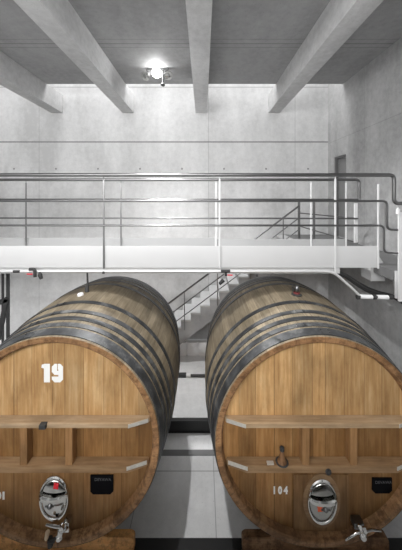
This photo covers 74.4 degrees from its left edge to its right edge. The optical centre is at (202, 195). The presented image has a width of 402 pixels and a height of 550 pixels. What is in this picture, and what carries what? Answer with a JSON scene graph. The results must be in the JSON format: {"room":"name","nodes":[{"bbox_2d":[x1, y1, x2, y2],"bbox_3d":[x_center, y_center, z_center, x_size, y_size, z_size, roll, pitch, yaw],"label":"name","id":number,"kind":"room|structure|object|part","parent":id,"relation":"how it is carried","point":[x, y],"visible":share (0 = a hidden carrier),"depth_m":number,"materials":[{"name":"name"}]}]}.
{"room":"winery barrel cellar","nodes":[
{"label":"winery barrel cellar","id":0,"kind":"room"},
{"bbox_2d":[0,84,327,338],"bbox_3d":[-1.355,-0.137,7.750,10.490,8.474,0.300,0,0,0],"label":"wall","id":1,"kind":"structure","parent":0,"point":[164,133],"depth_m":7.60,"materials":[{"name":"concrete"}]},
{"bbox_2d":[0,0,401,83],"bbox_3d":[-1.355,-3.049,1.800,9.890,0.350,10.000,0,0,0],"label":"ceiling","id":2,"kind":"structure","parent":0,"point":[252,41],"depth_m":4.87,"materials":[{"name":"concrete"}]},
{"bbox_2d":[0,51,62,112],"bbox_3d":[-4.180,-2.637,2.200,0.330,0.514,10.800,0,0,0],"label":"ceiling beam","id":3,"kind":"structure","parent":2,"relation":"attached to","point":[13,76],"depth_m":6.15,"materials":[{"name":"concrete"}]},
{"bbox_2d":[14,0,133,112],"bbox_3d":[-2.145,-2.637,2.200,0.330,0.514,10.800,0,0,0],"label":"ceiling beam","id":4,"kind":"structure","parent":2,"relation":"attached to","point":[58,19],"depth_m":4.35,"materials":[{"name":"concrete"}]},
{"bbox_2d":[141,67,172,86],"bbox_3d":[-1.033,-2.670,5.926,0.705,0.408,0.218,0,0,0],"label":"ceiling spotlight","id":5,"kind":"object","parent":2,"relation":"attached to","point":[156,71],"visible":1,"depth_m":5.89,"materials":[{"name":"grey metal"}]},
{"bbox_3d":[-1.013,-2.854,5.950,0.480,0.040,0.060,0,0,0],"label":"mounting rail","id":6,"kind":"part","parent":5,"relation":"part of","materials":[{"name":"grey metal"}]},
{"bbox_2d":[185,0,211,112],"bbox_3d":[-0.050,-2.637,2.200,0.330,0.514,10.800,0,0,0],"label":"ceiling beam","id":7,"kind":"structure","parent":2,"relation":"attached to","point":[199,12],"depth_m":4.19,"materials":[{"name":"concrete"}]},
{"bbox_2d":[268,0,382,112],"bbox_3d":[2.035,-2.637,2.200,0.330,0.514,10.800,0,0,0],"label":"ceiling beam","id":8,"kind":"structure","parent":2,"relation":"attached to","point":[340,19],"depth_m":4.37,"materials":[{"name":"concrete"}]},
{"bbox_2d":[0,339,401,537],"bbox_3d":[-1.355,4.250,2.200,10.490,0.300,11.400,0,0,0],"label":"floor","id":9,"kind":"structure","parent":0,"point":[187,496],"depth_m":3.63,"materials":[{"name":"grey concrete"}]},
{"bbox_2d":[0,274,9,342],"bbox_3d":[-3.787,2.666,4.950,0.346,2.867,0.050,0,0,0],"label":"ladder frame","id":10,"kind":"object","parent":9,"relation":"on","point":[4,301],"visible":0.49,"depth_m":4.94,"materials":[{"name":"grey metal"}]},
{"bbox_2d":[161,450,214,455],"bbox_3d":[-0.705,4.098,4.230,8.590,0.005,0.100,0,0,0],"label":"drain","id":11,"kind":"object","parent":9,"relation":"on","point":[165,452],"depth_m":4.21,"materials":[{"name":"grey metal"}]},
{"bbox_2d":[168,418,209,432],"bbox_3d":[-0.510,3.995,4.615,8.180,0.210,0.070,0,0,0],"label":"steel beam","id":12,"kind":"structure","parent":9,"relation":"on","point":[177,425],"depth_m":4.59,"materials":[{"name":"black metal"}]},
{"bbox_3d":[-1.557,3.782,4.572,1.600,0.216,0.145,0,0,0],"label":"saddle","id":13,"kind":"object","parent":12,"relation":"on","visible":0},
{"bbox_2d":[0,276,179,548],"bbox_3d":[-1.557,2.555,3.753,2.400,2.426,2.176,0,0,0],"label":"barrel","id":14,"kind":"object","parent":13,"relation":"on","point":[89,381],"visible":1,"depth_m":2.83,"materials":[{"name":"brown wood"}]},
{"bbox_2d":[47,535,55,548],"bbox_3d":[-1.573,3.590,2.761,0.078,0.137,0.126,0,0,-19],"label":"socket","id":15,"kind":"object","parent":14,"relation":"attached to","point":[51,540],"depth_m":2.72,"materials":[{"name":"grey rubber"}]},
{"bbox_2d":[46,514,71,541],"bbox_3d":[-1.493,3.415,2.748,0.203,0.173,0.165,0,0,0],"label":"tap","id":16,"kind":"object","parent":14,"relation":"on","point":[62,522],"depth_m":2.75,"materials":[{"name":"silver metal"}]},
{"bbox_3d":[-0.689,2.808,2.759,0.205,0.037,0.011,0,0,-19],"label":"plate","id":17,"kind":"part","parent":14,"relation":"part of","materials":[{"name":"metal"}]},
{"bbox_3d":[-0.672,2.366,2.756,0.207,0.037,0.011,0,0,-20],"label":"plate","id":18,"kind":"part","parent":14,"relation":"part of","materials":[{"name":"metal"}]},
{"bbox_3d":[1.229,3.782,4.572,1.600,0.216,0.145,0,0,0],"label":"saddle","id":19,"kind":"object","parent":12,"relation":"on","visible":0},
{"bbox_2d":[205,276,401,547],"bbox_3d":[1.229,2.504,3.748,2.400,2.527,2.186,0,0,0],"label":"barrel","id":20,"kind":"object","parent":19,"relation":"on","point":[285,366],"visible":1,"depth_m":2.83,"materials":[{"name":"brown wood"}]},
{"bbox_3d":[0.344,2.366,2.756,0.207,0.037,0.011,0,0,20],"label":"plate","id":21,"kind":"part","parent":20,"relation":"part of","materials":[{"name":"metal"}]},
{"bbox_3d":[0.361,2.808,2.759,0.205,0.037,0.011,0,0,19],"label":"plate","id":22,"kind":"part","parent":20,"relation":"part of","materials":[{"name":"metal"}]},
{"bbox_2d":[266,446,288,467],"bbox_3d":[0.777,2.700,2.765,0.226,0.163,0.132,0,0,0],"label":"stopper","id":23,"kind":"object","parent":20,"relation":"on","point":[281,461],"visible":1,"depth_m":2.74,"materials":[{"name":"brown wood"}]},
{"bbox_2d":[345,515,381,541],"bbox_3d":[1.625,3.435,2.743,0.367,0.132,0.175,0,0,0],"label":"tap","id":24,"kind":"object","parent":20,"relation":"on","point":[363,525],"depth_m":2.77,"materials":[{"name":"silver metal"}]},
{"bbox_2d":[178,372,204,377],"bbox_3d":[0.350,4.064,6.006,3.100,0.079,0.089,0,0,0],"label":"pipe","id":25,"kind":"object","parent":9,"relation":"on","point":[181,374],"visible":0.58,"depth_m":5.98,"materials":[{"name":"grey metal"}]},
{"bbox_2d":[180,340,206,355],"bbox_3d":[0.160,3.930,6.855,2.920,0.340,0.130,0,0,0],"label":"plinth","id":26,"kind":"object","parent":9,"relation":"on","point":[188,347],"visible":0.2,"depth_m":6.79,"materials":[{"name":"white concrete"}]},
{"bbox_2d":[174,235,291,343],"bbox_3d":[0.290,2.597,6.970,4.024,3.006,0.980,0,0,0],"label":"staircase","id":27,"kind":"structure","parent":9,"relation":"on","point":[200,316],"depth_m":6.50,"materials":[{"name":"concrete"}]},
{"bbox_2d":[168,205,299,329],"bbox_3d":[0.543,2.039,6.440,3.606,3.628,0.042,0,0,0],"label":"stair railing","id":28,"kind":"object","parent":27,"relation":"attached to","point":[295,208],"visible":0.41,"depth_m":6.43,"materials":[{"name":"silver metal"}]},
{"bbox_3d":[-0.450,2.790,6.440,0.020,0.930,0.030,0,0,0],"label":"post","id":29,"kind":"part","parent":28,"relation":"part of","materials":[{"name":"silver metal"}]},
{"bbox_3d":[0.350,2.191,6.440,0.020,0.930,0.030,0,0,0],"label":"post","id":30,"kind":"part","parent":28,"relation":"part of","materials":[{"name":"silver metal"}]},
{"bbox_3d":[0.683,2.048,6.440,3.314,2.488,0.023,0,0,0],"label":"rail","id":31,"kind":"part","parent":28,"relation":"part of","materials":[{"name":"silver metal"}]},
{"bbox_2d":[134,538,401,549],"bbox_3d":[-0.510,3.995,2.908,8.180,0.210,0.215,0,0,0],"label":"steel beam","id":32,"kind":"structure","parent":9,"relation":"on","point":[140,543],"depth_m":2.96,"materials":[{"name":"black metal"}]},
{"bbox_2d":[0,529,134,549],"bbox_3d":[-1.557,3.772,2.928,1.600,0.236,0.075,0,0,0],"label":"saddle","id":33,"kind":"object","parent":32,"relation":"on","point":[116,539],"visible":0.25,"depth_m":2.89,"materials":[{"name":"brown wood"}]},
{"bbox_2d":[241,529,388,549],"bbox_3d":[1.229,3.772,2.928,1.600,0.236,0.075,0,0,0],"label":"saddle","id":34,"kind":"object","parent":32,"relation":"on","point":[251,539],"visible":0.37,"depth_m":2.89,"materials":[{"name":"brown wood"}]},
{"bbox_2d":[328,37,401,372],"bbox_3d":[3.740,-0.137,2.200,0.300,8.474,10.800,0,0,0],"label":"wall","id":35,"kind":"structure","parent":0,"point":[365,111],"depth_m":5.61,"materials":[{"name":"concrete"}]},
{"bbox_2d":[335,154,345,237],"bbox_3d":[3.685,0.022,6.957,0.150,2.157,0.609,0,0,0],"label":"door","id":36,"kind":"structure","parent":35,"relation":"in","point":[340,164],"depth_m":7.15,"materials":[{"name":"grey metal"}]},
{"bbox_2d":[286,235,397,298],"bbox_3d":[2.945,1.264,5.683,1.280,0.390,3.825,0,0,0],"label":"landing","id":37,"kind":"object","parent":35,"relation":"attached to","point":[388,269],"visible":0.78,"depth_m":4.34,"materials":[{"name":"grey concrete"}]},
{"bbox_2d":[298,202,357,243],"bbox_3d":[2.657,0.578,5.756,0.104,1.043,1.576,0,0,-23],"label":"landing railing","id":38,"kind":"object","parent":37,"relation":"on","point":[299,213],"visible":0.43,"depth_m":6.06,"materials":[{"name":"silver metal"}]},
{"bbox_3d":[2.337,0.598,6.450,0.050,1.002,0.030,0,0,0],"label":"post","id":39,"kind":"part","parent":38,"relation":"part of","materials":[{"name":"silver metal"}]},
{"bbox_3d":[2.547,0.607,6.080,0.045,0.985,0.030,0,0,0],"label":"post","id":40,"kind":"part","parent":38,"relation":"part of","materials":[{"name":"silver metal"}]},
{"bbox_3d":[2.636,0.420,5.735,0.028,0.040,1.551,0,0,-23],"label":"rail","id":41,"kind":"part","parent":38,"relation":"part of","materials":[{"name":"silver metal"}]},
{"bbox_3d":[2.636,0.810,5.735,0.026,0.186,1.553,0,0,-23],"label":"rail","id":42,"kind":"part","parent":38,"relation":"part of","materials":[{"name":"silver metal"}]},
{"bbox_3d":[-6.450,-0.137,2.200,0.300,8.474,10.800,0,0,0],"label":"wall","id":43,"kind":"structure","parent":0,"visible":0},
{"bbox_2d":[0,238,384,280],"bbox_3d":[-1.651,1.054,4.339,9.278,0.682,1.142,0,0,0],"label":"walkway","id":44,"kind":"object","parent":43,"relation":"attached to","point":[39,253],"visible":0.95,"depth_m":3.77,"materials":[{"name":"white metal"}]},
{"bbox_2d":[0,178,360,245],"bbox_3d":[-1.703,0.333,4.868,9.174,1.312,0.078,0,0,0],"label":"walkway railing","id":45,"kind":"object","parent":44,"relation":"on","point":[355,218],"visible":0.97,"depth_m":4.84,"materials":[{"name":"silver metal"}]},
{"bbox_3d":[-3.243,0.348,4.855,0.026,1.282,0.014,0,0,0],"label":"post","id":46,"kind":"part","parent":45,"relation":"part of","materials":[{"name":"silver metal"}]},
{"bbox_3d":[-1.502,0.348,4.855,0.026,1.282,0.014,0,0,0],"label":"post","id":47,"kind":"part","parent":45,"relation":"part of","materials":[{"name":"silver metal"}]},
{"bbox_3d":[-1.725,0.408,4.855,9.130,0.038,0.029,0,0,0],"label":"rail","id":48,"kind":"part","parent":45,"relation":"part of","materials":[{"name":"silver metal"}]},
{"bbox_3d":[-1.725,0.064,4.855,9.130,0.033,0.033,0,0,0],"label":"rail","id":49,"kind":"part","parent":45,"relation":"part of","materials":[{"name":"silver metal"}]},
{"bbox_3d":[-1.703,-0.134,4.855,9.174,0.378,0.052,0,0,0],"label":"handrail","id":50,"kind":"part","parent":45,"relation":"part of","materials":[{"name":"silver metal"}]},
{"bbox_3d":[0.238,0.348,4.855,0.026,1.282,0.014,0,0,0],"label":"post","id":51,"kind":"part","parent":45,"relation":"part of","materials":[{"name":"white metal"}]},
{"bbox_3d":[1.979,0.348,4.855,0.026,1.282,0.014,0,0,0],"label":"post","id":52,"kind":"part","parent":45,"relation":"part of","materials":[{"name":"white metal"}]},
{"bbox_3d":[2.620,0.348,4.855,0.026,1.282,0.014,0,0,0],"label":"post","id":53,"kind":"part","parent":45,"relation":"part of","materials":[{"name":"white metal"}]},
{"bbox_3d":[2.821,0.495,4.895,0.058,0.733,0.025,0,0,0],"label":"post","id":54,"kind":"part","parent":45,"relation":"part of","materials":[{"name":"white metal"}]},
{"bbox_2d":[0,267,393,299],"bbox_3d":[-1.806,1.233,3.737,8.967,0.458,0.092,0,0,0],"label":"pipe","id":55,"kind":"object","parent":44,"relation":"attached to","point":[33,270],"visible":1,"depth_m":3.73,"materials":[{"name":"white metal"}]},
{"bbox_2d":[85,273,88,291],"bbox_3d":[-1.655,1.218,3.779,0.059,0.287,0.061,0,0,0],"label":"hose","id":56,"kind":"object","parent":55,"relation":"hanging from","point":[87,284],"visible":0.97,"depth_m":3.76,"materials":[{"name":"grey rubber"}]},
{"bbox_2d":[0,173,401,301],"bbox_3d":[-1.355,0.580,3.742,9.871,1.806,0.068,0,0,0],"label":"walkway railing","id":57,"kind":"object","parent":44,"relation":"attached to","point":[103,175],"visible":1,"depth_m":3.73,"materials":[{"name":"silver metal"}]},
{"bbox_3d":[-1.405,0.372,3.751,0.022,1.310,0.015,0,0,0],"label":"post","id":58,"kind":"part","parent":57,"relation":"part of","materials":[{"name":"silver metal"}]},
{"bbox_3d":[-1.355,0.287,3.750,9.870,0.465,0.034,0,0,0],"label":"rail","id":59,"kind":"part","parent":57,"relation":"part of","materials":[{"name":"silver metal"}]},
{"bbox_3d":[-1.355,0.637,3.750,9.871,0.468,0.030,0,0,0],"label":"rail","id":60,"kind":"part","parent":57,"relation":"part of","materials":[{"name":"silver metal"}]},
{"bbox_3d":[-1.355,-0.096,3.750,9.870,0.455,0.052,0,0,0],"label":"handrail","id":61,"kind":"part","parent":57,"relation":"part of","materials":[{"name":"silver metal"}]},
{"bbox_3d":[0.234,0.372,3.751,0.022,1.310,0.015,0,0,0],"label":"post","id":62,"kind":"part","parent":57,"relation":"part of","materials":[{"name":"white metal"}]},
{"bbox_3d":[1.873,0.401,3.751,0.022,1.367,0.015,0,0,0],"label":"post","id":63,"kind":"part","parent":57,"relation":"part of","materials":[{"name":"white metal"}]},
{"bbox_3d":[2.480,0.428,3.752,0.022,1.198,0.012,0,0,0],"label":"post","id":64,"kind":"part","parent":57,"relation":"part of","materials":[{"name":"white metal"}]},
{"bbox_3d":[2.766,0.823,3.735,0.090,1.321,0.055,0,0,0],"label":"post","id":65,"kind":"part","parent":57,"relation":"part of","materials":[{"name":"white metal"}]},
{"bbox_2d":[338,271,401,303],"bbox_3d":[2.468,1.381,3.918,1.210,0.619,0.072,0,0,0],"label":"cable bundle","id":66,"kind":"object","parent":44,"relation":"hanging from","point":[355,282],"visible":0.67,"depth_m":3.91,"materials":[{"name":"grey rubber"}]}
]}

